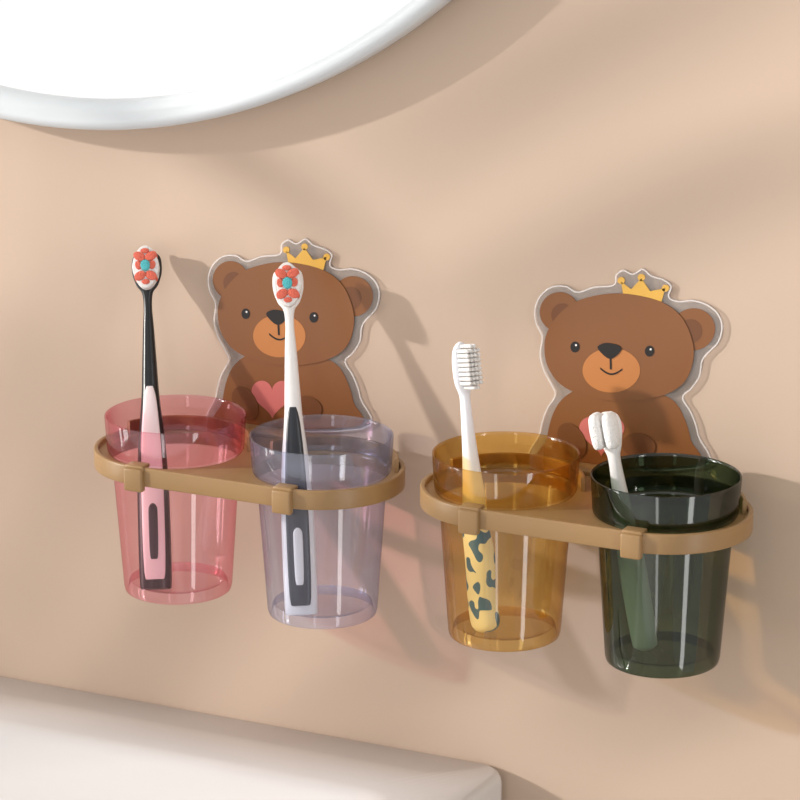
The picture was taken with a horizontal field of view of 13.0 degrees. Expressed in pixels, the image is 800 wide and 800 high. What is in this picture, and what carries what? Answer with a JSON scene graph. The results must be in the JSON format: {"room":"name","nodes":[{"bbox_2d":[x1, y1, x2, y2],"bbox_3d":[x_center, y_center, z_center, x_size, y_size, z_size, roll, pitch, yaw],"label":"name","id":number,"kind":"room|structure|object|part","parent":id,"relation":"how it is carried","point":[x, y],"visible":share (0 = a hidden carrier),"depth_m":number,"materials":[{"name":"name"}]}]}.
{"room":"bathroom","nodes":[
{"label":"bathroom","id":0,"kind":"room"},
{"bbox_2d":[0,0,799,799],"bbox_3d":[0.022,-0.060,1.884,3.200,2.500,0.100,8,18,25],"label":"wall","id":1,"kind":"structure","parent":0,"point":[495,155],"depth_m":1.85,"materials":[{"name":"paint"}]},
{"bbox_2d":[0,0,450,129],"bbox_3d":[-0.182,-0.488,1.793,0.706,0.706,0.025,8,18,25],"label":"round wall mirror","id":2,"kind":"object","parent":1,"relation":"attached to","point":[68,64],"visible":1,"depth_m":1.85,"materials":[{"name":"white mirror"}]},
{"bbox_3d":[-0.179,-0.489,1.797,0.680,0.680,0.013,8,18,25],"label":"glass","id":3,"kind":"part","parent":2,"relation":"part of","materials":[{"name":"white mirror"}]},
{"bbox_2d":[94,242,404,514],"bbox_3d":[-0.078,-0.017,1.832,0.174,0.120,0.100,8,18,25],"label":"cup holder","id":4,"kind":"object","parent":1,"relation":"attached to","point":[251,320],"visible":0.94,"depth_m":1.87,"materials":[{"name":"plastic"}]},
{"bbox_2d":[104,405,245,594],"bbox_3d":[-0.119,0.054,1.869,0.075,0.098,0.075,8,18,25],"label":"toothbrush cup","id":5,"kind":"object","parent":4,"relation":"in","point":[114,405],"visible":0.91,"depth_m":1.86,"materials":[{"name":"pink plastic"}]},
{"bbox_2d":[132,245,171,589],"bbox_3d":[-0.134,0.009,1.877,0.017,0.174,0.083,-2,16,-5],"label":"toothbrush","id":6,"kind":"object","parent":5,"relation":"in","point":[154,524],"visible":0.97,"depth_m":1.87,"materials":[{"name":"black plastic"}]},
{"bbox_3d":[-0.132,0.046,1.874,0.018,0.111,0.012,-2,-8,0],"label":"handle","id":7,"kind":"part","parent":6,"relation":"part of","materials":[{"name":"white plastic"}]},
{"bbox_2d":[94,428,404,509],"bbox_3d":[-0.080,0.034,1.843,0.174,0.010,0.087,8,18,25],"label":"ring","id":8,"kind":"object","parent":4,"relation":"on","point":[233,479],"depth_m":1.83,"materials":[{"name":"brown plastic"}]},
{"bbox_3d":[-0.050,-0.074,1.856,0.024,0.014,0.001,8,18,25],"label":"crown","id":9,"kind":"part","parent":4,"relation":"part of","materials":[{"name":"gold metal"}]},
{"bbox_2d":[249,421,393,617],"bbox_3d":[-0.041,0.065,1.832,0.075,0.098,0.075,8,18,25],"label":"toothbrush cup","id":10,"kind":"object","parent":4,"relation":"in","point":[268,421],"visible":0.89,"depth_m":1.82,"materials":[{"name":"purple plastic"}]},
{"bbox_2d":[272,262,317,615],"bbox_3d":[-0.055,0.020,1.831,0.017,0.178,0.070,-2,16,-7],"label":"toothbrush","id":11,"kind":"object","parent":10,"relation":"in","point":[298,529],"visible":0.98,"depth_m":1.83,"materials":[{"name":"white plastic"}]},
{"bbox_3d":[-0.054,0.057,1.830,0.018,0.111,0.012,-2,-4,0],"label":"handle","id":12,"kind":"part","parent":11,"relation":"part of","materials":[{"name":"white plastic"}]},
{"bbox_2d":[420,274,752,559],"bbox_3d":[0.095,0.002,1.750,0.174,0.120,0.100,8,18,25],"label":"cup holder","id":13,"kind":"object","parent":1,"relation":"attached to","point":[619,353],"visible":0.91,"depth_m":1.79,"materials":[{"name":"plastic"}]},
{"bbox_2d":[432,432,579,648],"bbox_3d":[0.054,0.073,1.786,0.075,0.098,0.075,8,18,25],"label":"toothbrush cup","id":14,"kind":"object","parent":13,"relation":"in","point":[433,452],"visible":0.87,"depth_m":1.78,"materials":[{"name":"orange plastic"}]},
{"bbox_2d":[452,342,499,632],"bbox_3d":[0.038,0.045,1.782,0.014,0.147,0.042,-7,17,-23],"label":"toothbrush","id":15,"kind":"object","parent":14,"relation":"in","point":[480,563],"visible":0.98,"depth_m":1.78,"materials":[{"name":"beige plastic"}]},
{"bbox_2d":[420,466,752,554],"bbox_3d":[0.093,0.053,1.761,0.174,0.010,0.087,8,18,25],"label":"ring","id":16,"kind":"object","parent":13,"relation":"on","point":[573,520],"depth_m":1.74,"materials":[{"name":"brown plastic"}]},
{"bbox_3d":[0.123,-0.055,1.774,0.024,0.014,0.001,8,18,25],"label":"crown","id":17,"kind":"part","parent":13,"relation":"part of","materials":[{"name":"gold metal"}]},
{"bbox_2d":[591,453,741,678],"bbox_3d":[0.132,0.084,1.750,0.075,0.098,0.075,8,18,25],"label":"toothbrush cup","id":18,"kind":"object","parent":13,"relation":"in","point":[663,615],"visible":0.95,"depth_m":1.73,"materials":[{"name":"green plastic"}]},
{"bbox_2d":[588,411,627,492],"bbox_3d":[0.112,0.066,1.747,0.036,0.124,0.015,5,17,17],"label":"toothbrush","id":19,"kind":"object","parent":18,"relation":"in","point":[605,428],"visible":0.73,"depth_m":1.73,"materials":[{"name":"white plastic"}]},
{"bbox_3d":[0.113,0.066,1.749,0.014,0.123,0.011,-4,12,28],"label":"handle","id":20,"kind":"part","parent":19,"relation":"part of","materials":[{"name":"white plastic"}]},
{"bbox_3d":[-0.460,1.438,1.286,3.200,0.050,2.300,8,18,25],"label":"floor","id":21,"kind":"structure","parent":0,"visible":0},
{"bbox_2d":[0,676,501,799],"bbox_3d":[-0.319,0.696,1.962,0.626,1.003,0.440,8,18,25],"label":"sink","id":22,"kind":"object","parent":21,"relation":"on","point":[57,743],"visible":1,"depth_m":1.91,"materials":[{"name":"grey ceramic"}]}
]}

